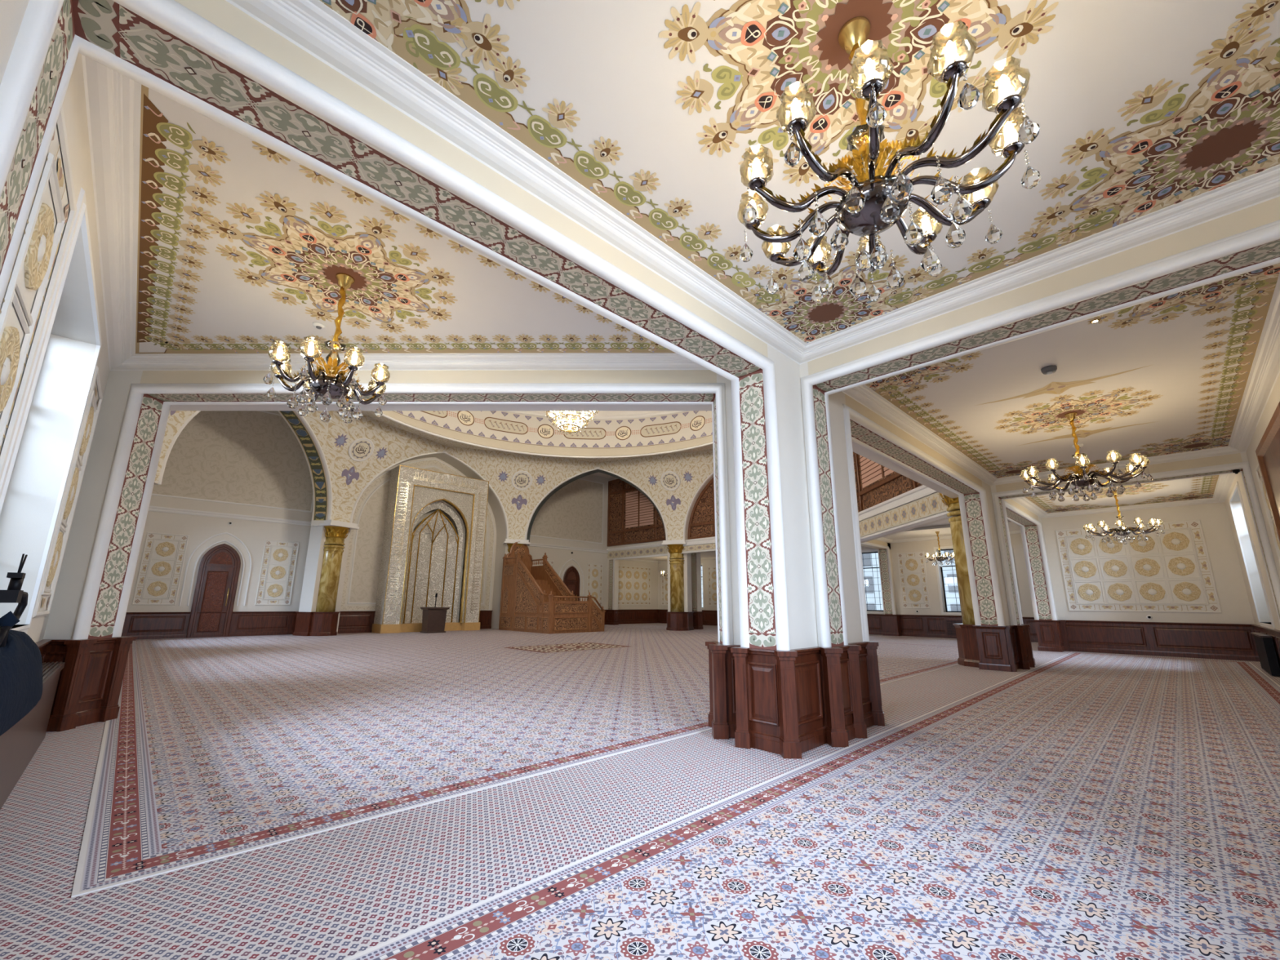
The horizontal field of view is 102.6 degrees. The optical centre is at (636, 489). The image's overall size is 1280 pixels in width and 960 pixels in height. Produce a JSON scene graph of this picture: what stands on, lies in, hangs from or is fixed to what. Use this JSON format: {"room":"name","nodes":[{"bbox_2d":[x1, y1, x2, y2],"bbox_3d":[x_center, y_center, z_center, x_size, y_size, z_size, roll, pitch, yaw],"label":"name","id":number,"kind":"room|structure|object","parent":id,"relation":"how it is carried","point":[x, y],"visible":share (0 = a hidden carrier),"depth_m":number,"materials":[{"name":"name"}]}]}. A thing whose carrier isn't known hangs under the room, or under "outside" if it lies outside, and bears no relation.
{"room":"mosque","nodes":[
{"label":"mosque","id":0,"kind":"room"},
{"bbox_2d":[0,0,109,642],"bbox_3d":[-10.243,-1.913,9.841,0.550,10.950,31.400,12,-17,-43],"label":"wall","id":1,"kind":"structure","parent":0,"point":[28,508],"depth_m":5.23,"materials":[{"name":"paint"}]},
{"bbox_2d":[0,104,76,481],"bbox_3d":[-3.479,-0.650,2.816,0.036,2.820,1.160,12,-17,-43],"label":"wall panel","id":2,"kind":"object","parent":1,"relation":"attached to","point":[34,274],"visible":0.89,"depth_m":3.00,"materials":[{"name":"white paint"}]},
{"bbox_2d":[0,187,102,633],"bbox_3d":[-5.227,-0.387,4.268,0.495,3.250,3.070,12,-17,-43],"label":"window frame","id":3,"kind":"structure","parent":1,"relation":"in","point":[81,220],"depth_m":3.71,"materials":[{"name":"white metal"}]},
{"bbox_2d":[32,365,102,617],"bbox_3d":[-6.692,0.046,6.062,0.036,2.820,1.300,12,-17,-43],"label":"wall panel","id":4,"kind":"object","parent":1,"relation":"attached to","point":[50,578],"visible":1,"depth_m":6.02,"materials":[{"name":"white paint"}]},
{"bbox_2d":[35,636,136,731],"bbox_3d":[-4.808,1.952,4.231,0.851,1.052,7.121,12,-17,-43],"label":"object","id":5,"kind":"structure","parent":1,"relation":"attached to","point":[90,682],"depth_m":6.48,"materials":[{"name":"brown wood"}]},
{"bbox_2d":[43,370,142,639],"bbox_3d":[-7.540,0.616,7.299,0.670,4.950,1.470,12,-17,-43],"label":"wall","id":6,"kind":"structure","parent":0,"point":[67,597],"depth_m":6.85,"materials":[{"name":"paint"}]},
{"bbox_2d":[120,611,297,639],"bbox_3d":[-11.533,4.468,15.807,7.660,1.050,18.400,12,-17,-43],"label":"wainscoting","id":7,"kind":"structure","parent":6,"relation":"attached to","point":[141,625],"depth_m":21.61,"materials":[{"name":"brown wood"}]},
{"bbox_2d":[81,54,708,370],"bbox_3d":[-2.931,-1.743,7.214,6.450,0.140,6.450,12,-17,-43],"label":"trim","id":8,"kind":"structure","parent":6,"relation":"attached to","point":[113,99],"depth_m":5.62,"materials":[{"name":"paint"}]},
{"bbox_2d":[154,410,196,484],"bbox_3d":[-13.498,-2.706,15.847,1.615,5.150,8.993,5,-13,-21],"label":"wall","id":9,"kind":"structure","parent":0,"point":[176,419],"depth_m":15.70,"materials":[{"name":"beige paint"}]},
{"bbox_2d":[153,410,328,525],"bbox_3d":[-14.825,-1.541,20.183,0.750,4.730,8.440,0,-12,1],"label":"arch","id":10,"kind":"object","parent":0,"point":[310,450],"depth_m":23.58,"materials":[{"name":"paint"}]},
{"bbox_2d":[155,410,332,519],"bbox_3d":[-14.390,-1.615,20.192,0.120,4.885,8.740,0,-12,1],"label":"trim","id":11,"kind":"structure","parent":10,"relation":"attached to","point":[330,513],"depth_m":22.32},
{"bbox_2d":[298,525,325,612],"bbox_3d":[-14.787,4.104,24.105,0.850,5.300,1.240,-5,-14,23],"label":"wall pier","id":12,"kind":"object","parent":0,"point":[312,575],"visible":0.36,"depth_m":23.59,"materials":[{"name":"paint"}]},
{"bbox_2d":[293,611,312,635],"bbox_3d":[-14.801,6.179,23.646,1.026,1.050,1.416,-5,-14,23],"label":"baseboard","id":13,"kind":"object","parent":12,"relation":"attached to","point":[304,620],"visible":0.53,"depth_m":23.03,"materials":[{"name":"brown wood"}]},
{"bbox_2d":[335,528,351,631],"bbox_3d":[-14.675,4.244,24.735,0.600,5.300,1.550,12,-17,-43],"label":"wall niche","id":14,"kind":"object","parent":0,"point":[344,555],"visible":0.21,"depth_m":24.34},
{"bbox_2d":[303,410,444,522],"bbox_3d":[-13.351,-0.778,24.561,1.615,5.150,8.993,-5,-14,23],"label":"wall","id":15,"kind":"structure","parent":0,"point":[355,452],"depth_m":24.70,"materials":[{"name":"beige paint"}]},
{"bbox_2d":[333,434,387,484],"bbox_3d":[-13.537,-1.282,24.756,0.878,2.135,2.882,-5,-14,23],"label":"flower","id":16,"kind":"object","parent":15,"relation":"on","point":[355,456],"depth_m":24.72,"materials":[{"name":"purple paint"}]},
{"bbox_2d":[346,466,488,604],"bbox_3d":[-11.660,2.432,28.620,7.316,7.756,0.030,12,-17,-43],"label":"trim","id":17,"kind":"structure","parent":15,"relation":"attached to","point":[428,466],"depth_m":26.46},
{"bbox_2d":[126,410,657,612],"bbox_3d":[-9.638,2.873,31.464,32.100,10.950,0.512,12,-17,-43],"label":"wall","id":18,"kind":"structure","parent":0,"point":[251,457],"depth_m":23.75,"materials":[{"name":"paint"}]},
{"bbox_2d":[131,532,189,604],"bbox_3d":[-19.613,3.272,21.134,1.320,2.920,0.036,12,-17,-43],"label":"wall panel","id":19,"kind":"object","parent":18,"relation":"attached to","point":[163,556],"visible":1,"depth_m":21.12,"materials":[{"name":"white paint"}]},
{"bbox_2d":[178,532,252,638],"bbox_3d":[-18.227,4.081,22.253,2.240,4.500,0.148,12,-17,-43],"label":"door","id":20,"kind":"structure","parent":18,"relation":"in","point":[216,584],"depth_m":22.20,"materials":[{"name":"brown wood"}]},
{"bbox_2d":[148,506,311,525],"bbox_3d":[-18.088,1.212,23.026,7.000,0.200,0.120,12,-17,-43],"label":"trim","id":21,"kind":"structure","parent":18,"relation":"attached to","point":[155,508],"depth_m":22.82,"materials":[{"name":"paint"}]},
{"bbox_2d":[151,410,313,512],"bbox_3d":[-18.099,-1.570,23.672,5.940,4.590,0.035,12,-17,-43],"label":"trim","id":22,"kind":"structure","parent":18,"relation":"attached to","point":[158,495],"depth_m":23.37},
{"bbox_2d":[254,539,299,604],"bbox_3d":[-16.724,3.874,23.864,1.360,2.960,0.036,12,-17,-43],"label":"wall panel","id":23,"kind":"object","parent":18,"relation":"attached to","point":[279,559],"visible":1,"depth_m":23.85,"materials":[{"name":"white paint"}]},
{"bbox_2d":[559,558,583,600],"bbox_3d":[-4.501,7.027,35.204,2.200,4.520,0.148,12,-17,-43],"label":"door frame","id":24,"kind":"structure","parent":18,"relation":"in","point":[571,577],"depth_m":35.47,"materials":[{"name":"brown wood"}]},
{"bbox_2d":[586,563,603,605],"bbox_3d":[-3.020,6.825,36.793,1.420,2.960,0.036,12,-17,-43],"label":"wall panel","id":25,"kind":"object","parent":18,"relation":"attached to","point":[594,574],"visible":0.88,"depth_m":36.85,"materials":[{"name":"white paint"}]},
{"bbox_2d":[617,564,650,605],"bbox_3d":[-0.321,7.381,39.344,3.950,2.950,0.036,12,-17,-43],"label":"wall panel","id":26,"kind":"object","parent":18,"relation":"attached to","point":[634,582],"visible":0.89,"depth_m":39.47,"materials":[{"name":"white paint"}]},
{"bbox_2d":[617,608,657,624],"bbox_3d":[-0.056,9.689,39.075,4.900,1.050,0.088,12,-17,-43],"label":"baseboard","id":27,"kind":"structure","parent":18,"relation":"attached to","point":[649,615],"depth_m":39.21,"materials":[{"name":"brown wood"}]},
{"bbox_2d":[340,457,496,611],"bbox_3d":[-11.839,2.303,28.839,9.000,10.900,0.512,12,-17,-43],"label":"wall niche","id":28,"kind":"object","parent":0,"point":[370,535],"visible":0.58,"depth_m":26.63,"materials":[{"name":"paint"}]},
{"bbox_2d":[337,610,492,633],"bbox_3d":[-11.671,7.068,27.573,8.440,1.050,0.088,12,-17,-43],"label":"baseboard","id":29,"kind":"structure","parent":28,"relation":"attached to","point":[349,622],"depth_m":25.57,"materials":[{"name":"brown wood"}]},
{"bbox_2d":[371,465,488,633],"bbox_3d":[-11.043,3.357,28.079,5.220,8.510,1.350,12,-17,-43],"label":"niche","id":30,"kind":"object","parent":28,"relation":"attached to","point":[424,562],"visible":1,"depth_m":28.08,"materials":[{"name":"beige stone"}]},
{"bbox_2d":[391,453,506,544],"bbox_3d":[-11.258,0.359,28.666,8.440,4.730,1.150,12,-17,-43],"label":"wall","id":31,"kind":"structure","parent":0,"point":[495,505],"depth_m":30.74,"materials":[{"name":"paint"}]},
{"bbox_2d":[349,450,508,538],"bbox_3d":[-10.815,0.187,28.236,8.740,4.885,0.120,12,-17,-43],"label":"trim","id":32,"kind":"structure","parent":31,"relation":"attached to","point":[443,451],"depth_m":28.63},
{"bbox_2d":[491,539,508,629],"bbox_3d":[-8.179,5.643,30.864,0.600,5.300,1.550,12,-17,-43],"label":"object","id":33,"kind":"object","parent":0,"point":[500,549],"visible":0.5,"depth_m":30.57,"materials":[{"name":"paint"}]},
{"bbox_2d":[444,445,597,539],"bbox_3d":[-6.936,0.603,30.613,8.993,5.150,1.615,5,-13,-21],"label":"wall","id":34,"kind":"structure","parent":0,"point":[520,481],"depth_m":30.85,"materials":[{"name":"beige paint"}]},
{"bbox_2d":[497,471,545,510],"bbox_3d":[-7.008,0.124,30.915,2.882,2.135,0.878,5,-13,-21],"label":"flower","id":35,"kind":"object","parent":34,"relation":"on","point":[521,490],"depth_m":30.99,"materials":[{"name":"purple paint"}]},
{"bbox_2d":[353,410,712,462],"bbox_3d":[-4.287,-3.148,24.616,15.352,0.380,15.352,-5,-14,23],"label":"trim","id":36,"kind":"structure","parent":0,"point":[371,414],"depth_m":28.01,"materials":[{"name":"paint"}]},
{"bbox_2d":[382,410,712,456],"bbox_3d":[-2.634,-4.226,20.572,20.200,0.840,20.200,12,-17,-43],"label":"wall","id":37,"kind":"structure","parent":0,"point":[510,446],"depth_m":28.89,"materials":[{"name":"paint"}]},
{"bbox_2d":[393,410,712,448],"bbox_3d":[-2.625,-5.627,20.881,21.320,1.930,21.320,12,-17,-43],"label":"wall","id":38,"kind":"structure","parent":0,"point":[495,424],"depth_m":30.12,"materials":[{"name":"beige paint"}]},
{"bbox_2d":[502,410,688,420],"bbox_3d":[-2.617,-6.715,21.122,21.500,0.300,21.500,12,-17,-43],"label":"trim","id":39,"kind":"structure","parent":38,"relation":"attached to","point":[522,412],"depth_m":30.96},
{"bbox_2d":[526,469,666,545],"bbox_3d":[-2.452,1.123,31.856,8.440,4.730,0.750,0,-12,1],"label":"arch","id":40,"kind":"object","parent":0,"point":[589,473],"depth_m":32.06,"materials":[{"name":"beige paint"}]},
{"bbox_2d":[524,466,667,540],"bbox_3d":[-2.459,0.953,31.448,8.740,4.885,0.120,0,-12,1],"label":"trim","id":41,"kind":"structure","parent":40,"relation":"attached to","point":[596,468],"depth_m":31.54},
{"bbox_2d":[528,410,664,415],"bbox_3d":[-2.595,-10.035,21.856,21.500,6.500,21.500,12,-17,-43],"label":"ceiling","id":42,"kind":"structure","parent":0,"point":[600,412],"depth_m":31.52,"materials":[{"name":"paint"}]},
{"bbox_2d":[543,410,599,435],"bbox_3d":[-2.611,-7.702,21.337,2.559,11.320,2.557,-3,-13,14],"label":"chandelier","id":43,"kind":"object","parent":42,"relation":"hanging from","point":[570,414],"visible":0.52,"depth_m":20.20,"materials":[{"name":"metal"}]},
{"bbox_2d":[0,622,1279,959],"bbox_3d":[1.134,6.022,19.327,32.300,0.300,31.800,12,-17,-43],"label":"floor","id":44,"kind":"structure","parent":0,"point":[340,893],"depth_m":3.22,"materials":[{"name":"carpet"}]},
{"bbox_2d":[0,661,65,809],"bbox_3d":[-4.510,1.916,3.558,0.195,0.835,6.690,12,-17,-43],"label":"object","id":45,"kind":"object","parent":44,"relation":"on","point":[19,744],"visible":0.64,"depth_m":4.44,"materials":[{"name":"brown wood"}]},
{"bbox_2d":[0,629,42,736],"bbox_3d":[-3.691,1.076,2.943,0.282,0.538,2.094,11,-16,-39],"label":"coat","id":46,"kind":"object","parent":45,"relation":"on","point":[20,660],"visible":0.91,"depth_m":2.91,"materials":[{"name":"blue fabric"}]},
{"bbox_2d":[0,553,28,647],"bbox_3d":[-3.127,0.591,2.553,0.090,0.536,0.356,12,-17,-43],"label":"camera stabiliser","id":47,"kind":"object","parent":46,"relation":"on","point":[14,593],"visible":1,"depth_m":2.53,"materials":[{"name":"black metal"}]},
{"bbox_2d":[71,626,959,897],"bbox_3d":[-3.137,5.744,18.918,22.880,0.010,24.020,12,-17,-43],"label":"carpet","id":48,"kind":"object","parent":44,"relation":"on","point":[215,748],"visible":1,"depth_m":6.63,"materials":[{"name":"multicoloured carpet"}]},
{"bbox_2d":[309,525,350,635],"bbox_3d":[-14.352,4.237,23.882,1.280,4.950,1.217,12,-17,-43],"label":"marble column","id":49,"kind":"structure","parent":48,"relation":"on","point":[325,620],"depth_m":23.57,"materials":[{"name":"stone"}]},
{"bbox_2d":[420,593,449,633],"bbox_3d":[-10.345,6.300,26.195,1.160,1.957,0.870,12,-17,-43],"label":"lectern","id":50,"kind":"object","parent":48,"relation":"on","point":[433,619],"visible":1,"depth_m":25.85,"materials":[{"name":"brown wood"}]},
{"bbox_2d":[498,541,605,634],"bbox_3d":[-4.776,5.367,29.060,3.740,5.090,5.028,12,-17,-43],"label":"minbar","id":51,"kind":"structure","parent":48,"relation":"on","point":[535,598],"depth_m":27.77,"materials":[{"name":"brown wood"}]},
{"bbox_2d":[666,544,687,631],"bbox_3d":[2.376,5.771,30.311,1.280,4.950,1.217,12,-17,-43],"label":"marble column","id":52,"kind":"structure","parent":44,"relation":"on","point":[677,617],"depth_m":29.95,"materials":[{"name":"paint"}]},
{"bbox_2d":[705,344,884,759],"bbox_3d":[2.007,0.612,6.993,2.480,4.950,1.678,12,-17,-43],"label":"pillar","id":53,"kind":"structure","parent":44,"relation":"on","point":[807,696],"depth_m":6.14,"materials":[{"name":"paint"}]},
{"bbox_2d":[342,652,1279,959],"bbox_3d":[7.720,3.421,8.073,23.500,0.007,3.960,12,-17,-43],"label":"carpet","id":54,"kind":"object","parent":44,"relation":"on","point":[1072,806],"visible":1,"depth_m":3.29,"materials":[{"name":"carpet"}]},
{"bbox_2d":[938,492,979,667],"bbox_3d":[9.155,2.270,13.924,1.280,4.800,1.217,12,-17,-43],"label":"marble column","id":55,"kind":"structure","parent":44,"relation":"on","point":[966,633],"depth_m":13.72,"materials":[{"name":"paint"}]},
{"bbox_2d":[972,480,1035,671],"bbox_3d":[9.423,2.189,13.901,2.366,4.950,1.485,12,-17,-43],"label":"pillar","id":56,"kind":"structure","parent":44,"relation":"on","point":[1008,647],"depth_m":12.79,"materials":[{"name":"brown wood"}]},
{"bbox_2d":[1250,632,1279,675],"bbox_3d":[15.320,3.983,12.499,2.300,0.880,0.180,12,-17,-43],"label":"speaker","id":57,"kind":"object","parent":44,"relation":"on","point":[1264,642],"visible":1,"depth_m":11.83,"materials":[{"name":"black metal"}]},
{"bbox_2d":[597,449,713,540],"bbox_3d":[1.989,0.628,30.457,8.993,5.150,1.615,-5,-14,23],"label":"wall","id":58,"kind":"structure","parent":0,"point":[672,481],"depth_m":30.75,"materials":[{"name":"beige paint"}]},
{"bbox_2d":[648,471,692,510],"bbox_3d":[2.074,0.150,30.756,2.882,2.135,0.878,-5,-14,23],"label":"flower","id":59,"kind":"object","parent":58,"relation":"on","point":[670,491],"depth_m":30.84,"materials":[{"name":"purple paint"}]},
{"bbox_2d":[606,477,713,629],"bbox_3d":[3.142,3.298,32.999,0.520,10.950,15.000,12,-17,-43],"label":"wall partition","id":60,"kind":"structure","parent":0,"point":[655,548],"depth_m":35.47,"materials":[{"name":"beige paint"}]},
{"bbox_2d":[607,479,665,546],"bbox_3d":[0.445,1.245,36.001,0.120,4.980,7.550,12,-17,-43],"label":"lattice screen","id":61,"kind":"object","parent":60,"relation":"attached to","point":[632,517],"visible":0.62,"depth_m":36.91,"materials":[{"name":"brown wood"}]},
{"bbox_2d":[625,490,653,528],"bbox_3d":[0.150,1.317,36.338,0.005,2.588,2.822,12,-17,-43],"label":"window blind","id":62,"kind":"object","parent":61,"relation":"attached to","point":[638,508],"depth_m":36.41,"materials":[{"name":"wood"}]},
{"bbox_2d":[666,546,692,612],"bbox_3d":[2.566,5.695,30.774,1.240,5.300,0.850,-5,-14,23],"label":"wall pier","id":63,"kind":"object","parent":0,"point":[687,557],"visible":0.36,"depth_m":30.45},
{"bbox_2d":[657,559,717,610],"bbox_3d":[6.803,7.140,36.368,0.500,4.950,14.200,12,-17,-43],"label":"wall","id":64,"kind":"structure","parent":0,"point":[708,562],"depth_m":38.07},
{"bbox_2d":[657,608,717,625],"bbox_3d":[6.440,9.028,35.888,0.088,1.050,13.800,12,-17,-43],"label":"baseboard","id":65,"kind":"structure","parent":64,"relation":"attached to","point":[709,617],"depth_m":37.30,"materials":[{"name":"brown wood"}]},
{"bbox_2d":[707,566,716,605],"bbox_3d":[5.657,7.018,37.216,0.036,2.820,1.250,12,-17,-43],"label":"wall panel","id":66,"kind":"object","parent":64,"relation":"attached to","point":[712,579],"visible":0.74,"depth_m":37.39,"materials":[{"name":"white paint"}]},
{"bbox_2d":[681,536,715,553],"bbox_3d":[5.948,2.780,27.561,0.720,0.790,9.340,12,-17,-43],"label":"lintel","id":67,"kind":"object","parent":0,"point":[706,544],"visible":0.27,"depth_m":29.54,"materials":[{"name":"beige paint"}]},
{"bbox_2d":[685,475,713,539],"bbox_3d":[6.025,0.362,28.157,0.550,4.730,8.440,12,-17,-43],"label":"wall","id":68,"kind":"structure","parent":0,"point":[712,477],"depth_m":30.58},
{"bbox_2d":[687,477,715,539],"bbox_3d":[6.001,0.234,28.160,0.120,4.480,8.440,12,-17,-43],"label":"lattice screen","id":69,"kind":"object","parent":68,"relation":"attached to","point":[702,519],"visible":0.24,"depth_m":30.14,"materials":[{"name":"brown wood"}]},
{"bbox_2d":[135,0,1279,560],"bbox_3d":[1.185,1.073,20.403,32.100,0.131,31.250,12,-17,-43],"label":"ceiling","id":70,"kind":"structure","parent":0,"point":[1140,108],"depth_m":4.19,"materials":[{"name":"paint"}]},
{"bbox_2d":[262,272,390,423],"bbox_3d":[-3.059,-1.444,5.195,1.024,1.598,1.024,8,-14,-30],"label":"chandelier","id":71,"kind":"object","parent":70,"relation":"hanging from","point":[327,387],"visible":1,"depth_m":5.02,"materials":[{"name":"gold metal"}]},
{"bbox_2d":[0,0,790,650],"bbox_3d":[-0.681,-0.555,4.227,6.124,3.900,0.632,12,-17,-43],"label":"ceiling beam","id":72,"kind":"structure","parent":70,"relation":"attached to","point":[211,58],"depth_m":3.38,"materials":[{"name":"beige paint"}]},
{"bbox_2d":[71,369,733,644],"bbox_3d":[-2.960,0.056,7.058,8.342,3.900,0.582,0,-12,1],"label":"trim","id":73,"kind":"structure","parent":70,"relation":"attached to","point":[111,569],"depth_m":7.13,"materials":[{"name":"beige paint"}]},
{"bbox_2d":[169,404,711,410],"bbox_3d":[-2.866,-1.670,7.703,9.340,0.790,0.770,0,-12,1],"label":"decorative border","id":74,"kind":"object","parent":73,"relation":"attached to","point":[173,407],"visible":0.01,"depth_m":7.80,"materials":[{"name":"beige paint"}]},
{"bbox_2d":[861,539,895,614],"bbox_3d":[11.597,4.207,25.392,4.600,3.900,0.576,12,-17,-43],"label":"ceiling beam","id":75,"kind":"structure","parent":70,"relation":"attached to","point":[873,544],"depth_m":26.33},
{"bbox_2d":[737,16,1041,302],"bbox_3d":[1.279,-1.944,2.864,1.447,1.570,1.447,12,-17,-43],"label":"chandelier","id":76,"kind":"object","parent":70,"relation":"hanging from","point":[876,199],"visible":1,"depth_m":2.62,"materials":[{"name":"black metal"}]},
{"bbox_2d":[842,394,1004,641],"bbox_3d":[5.891,0.860,10.427,8.234,3.900,0.632,12,-17,-43],"label":"ceiling beam","id":77,"kind":"structure","parent":70,"relation":"attached to","point":[864,427],"depth_m":11.38,"materials":[{"name":"beige paint"}]},
{"bbox_2d":[924,531,955,567],"bbox_3d":[13.912,2.748,23.567,1.206,1.628,1.206,5,-13,-21],"label":"chandelier","id":78,"kind":"object","parent":70,"relation":"hanging from","point":[940,559],"visible":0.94,"depth_m":23.45,"materials":[{"name":"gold metal"}]},
{"bbox_2d":[1002,498,1057,624],"bbox_3d":[12.351,2.251,16.521,5.814,3.900,0.632,12,-17,-43],"label":"ceiling beam","id":79,"kind":"structure","parent":70,"relation":"attached to","point":[1034,551],"depth_m":18.22,"materials":[{"name":"beige paint"}]},
{"bbox_2d":[800,196,1279,647],"bbox_3d":[3.977,-0.321,5.143,0.622,3.900,4.584,12,-17,-43],"label":"ceiling beam","id":80,"kind":"structure","parent":70,"relation":"attached to","point":[1246,240],"depth_m":5.38,"materials":[{"name":"beige paint"}]},
{"bbox_2d":[1019,412,1153,502],"bbox_3d":[7.646,-0.573,8.871,1.694,1.570,1.694,12,-17,-43],"label":"chandelier","id":81,"kind":"object","parent":70,"relation":"hanging from","point":[1084,480],"visible":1,"depth_m":8.68,"materials":[{"name":"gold metal"}]},
{"bbox_2d":[1082,490,1164,544],"bbox_3d":[14.099,0.816,14.959,1.725,1.570,1.725,12,-17,-43],"label":"chandelier","id":82,"kind":"object","parent":70,"relation":"hanging from","point":[1123,531],"visible":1,"depth_m":14.77,"materials":[{"name":"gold metal"}]},
{"bbox_2d":[991,453,1279,625],"bbox_3d":[11.393,1.277,12.146,0.632,3.900,4.574,12,-17,-43],"label":"ceiling beam","id":83,"kind":"structure","parent":70,"relation":"attached to","point":[1225,464],"depth_m":11.52,"materials":[{"name":"beige paint"}]},
{"bbox_2d":[877,542,897,614],"bbox_3d":[13.082,5.049,26.720,0.406,4.950,0.520,12,-17,-43],"label":"wall","id":84,"kind":"structure","parent":0,"point":[882,557],"depth_m":26.67,"materials":[{"name":"beige paint"}]},
{"bbox_2d":[880,613,902,635],"bbox_3d":[13.043,6.942,26.254,0.508,1.050,0.826,12,-17,-43],"label":"baseboard","id":85,"kind":"structure","parent":84,"relation":"attached to","point":[891,623],"depth_m":26.08,"materials":[{"name":"brown wood"}]},
{"bbox_2d":[857,484,950,542],"bbox_3d":[9.319,1.110,19.190,0.720,1.100,9.341,0,-12,1],"label":"lintel","id":86,"kind":"object","parent":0,"point":[922,505],"visible":0.59,"depth_m":17.45,"materials":[{"name":"beige paint"}]},
{"bbox_2d":[853,452,922,512],"bbox_3d":[9.387,-1.594,19.787,0.124,4.480,8.440,0,-12,1],"label":"lattice screen","id":87,"kind":"object","parent":86,"relation":"on","point":[876,483],"visible":0.06,"depth_m":20.24,"materials":[{"name":"brown wood"}]},
{"bbox_2d":[852,441,958,498],"bbox_3d":[5.686,-0.886,10.990,9.340,0.790,0.770,12,-17,-43],"label":"lintel","id":88,"kind":"object","parent":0,"point":[856,448],"visible":0.22,"depth_m":11.21,"materials":[{"name":"beige paint"}]},
{"bbox_2d":[861,533,1034,617],"bbox_3d":[14.756,4.826,25.664,0.500,4.950,13.000,12,-17,-43],"label":"wall","id":89,"kind":"structure","parent":0,"point":[926,546],"depth_m":25.39,"materials":[{"name":"paint"}]},
{"bbox_2d":[897,551,930,608],"bbox_3d":[14.051,4.608,26.066,0.036,2.820,1.300,12,-17,-43],"label":"wall panel","id":90,"kind":"object","parent":89,"relation":"attached to","point":[912,565],"visible":1,"depth_m":26.05,"materials":[{"name":"white paint"}]},
{"bbox_2d":[933,546,961,614],"bbox_3d":[15.833,4.338,24.579,0.495,3.270,2.450,12,-17,-43],"label":"window","id":91,"kind":"structure","parent":89,"relation":"in","point":[947,612],"depth_m":25.22,"materials":[{"name":"black metal"}]},
{"bbox_2d":[875,520,1021,542],"bbox_3d":[14.159,1.953,23.412,4.300,0.140,6.560,12,-17,-43],"label":"trim","id":92,"kind":"structure","parent":89,"relation":"attached to","point":[1017,531],"depth_m":25.51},
{"bbox_2d":[866,613,1038,642],"bbox_3d":[14.254,6.745,25.325,0.088,1.050,12.000,12,-17,-43],"label":"baseboard","id":93,"kind":"structure","parent":89,"relation":"attached to","point":[914,625],"depth_m":25.42,"materials":[{"name":"brown wood"}]},
{"bbox_2d":[1041,502,1254,624],"bbox_3d":[16.805,2.954,17.135,0.400,4.950,4.600,12,-17,-43],"label":"wall","id":94,"kind":"structure","parent":0,"point":[1232,593],"depth_m":16.28,"materials":[{"name":"paint"}]},
{"bbox_2d":[1055,519,1222,613],"bbox_3d":[16.546,2.626,17.162,0.036,2.880,3.620,12,-17,-43],"label":"wall panel","id":95,"kind":"object","parent":94,"relation":"attached to","point":[1171,571],"visible":0.96,"depth_m":16.97,"materials":[{"name":"white paint"}]},
{"bbox_2d":[1032,619,1259,661],"bbox_3d":[16.251,4.839,16.651,1.168,1.052,5.158,12,-17,-43],"label":"wainscoting","id":96,"kind":"structure","parent":94,"relation":"attached to","point":[1233,642],"depth_m":16.55,"materials":[{"name":"brown wood"}]},
{"bbox_2d":[1224,373,1279,630],"bbox_3d":[9.570,0.638,6.879,24.700,4.950,0.550,12,-17,-43],"label":"wall","id":97,"kind":"structure","parent":0,"point":[1273,400],"depth_m":12.20,"materials":[{"name":"paint"}]},
{"bbox_2d":[225,0,1279,364],"bbox_3d":[1.363,-2.627,3.086,6.750,0.140,4.550,12,-17,-43],"label":"trim","id":98,"kind":"structure","parent":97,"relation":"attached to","point":[313,26],"depth_m":4.22,"materials":[{"name":"paint"}]},
{"bbox_2d":[841,272,1279,485],"bbox_3d":[7.679,-1.267,9.045,9.810,0.140,4.550,12,-17,-43],"label":"trim","id":99,"kind":"structure","parent":97,"relation":"attached to","point":[1264,372],"depth_m":8.97,"materials":[{"name":"paint"}]},
{"bbox_2d":[1011,473,1236,518],"bbox_3d":[14.118,0.119,15.120,7.070,0.140,4.550,12,-17,-43],"label":"trim","id":100,"kind":"structure","parent":97,"relation":"attached to","point":[1224,482],"depth_m":16.70,"materials":[{"name":"paint"}]},
{"bbox_2d":[1228,480,1275,629],"bbox_3d":[15.961,1.715,13.061,3.020,3.520,0.495,12,-17,-43],"label":"window","id":101,"kind":"structure","parent":97,"relation":"in","point":[1266,624],"depth_m":12.53,"materials":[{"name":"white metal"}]},
{"bbox_2d":[1250,624,1279,667],"bbox_3d":[15.667,3.953,12.655,7.000,1.050,0.088,12,-17,-43],"label":"baseboard","id":102,"kind":"structure","parent":97,"relation":"attached to","point":[1275,633],"depth_m":11.92,"materials":[{"name":"brown wood"}]},
{"bbox_2d":[1254,463,1279,564],"bbox_3d":[11.621,0.879,9.274,1.250,2.820,0.036,12,-17,-43],"label":"wall panel","id":103,"kind":"object","parent":97,"relation":"attached to","point":[1258,473],"visible":0.47,"depth_m":9.65,"materials":[{"name":"white paint"}]},
{"bbox_2d":[1255,401,1279,542],"bbox_3d":[9.698,1.110,7.388,3.200,4.250,0.130,12,-17,-43],"label":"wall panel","id":104,"kind":"structure","parent":97,"relation":"in","point":[1268,451],"depth_m":8.30,"materials":[{"name":"beige paint"}]},
{"label":"outside","id":105,"kind":"structure","parent":0,"visible":0},
{"bbox_2d":[862,550,960,611],"bbox_3d":[26.832,9.431,41.608,6.100,11.000,36.000,12,-17,-43],"label":"building","id":106,"kind":"structure","parent":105,"point":[950,592],"depth_m":43.86,"materials":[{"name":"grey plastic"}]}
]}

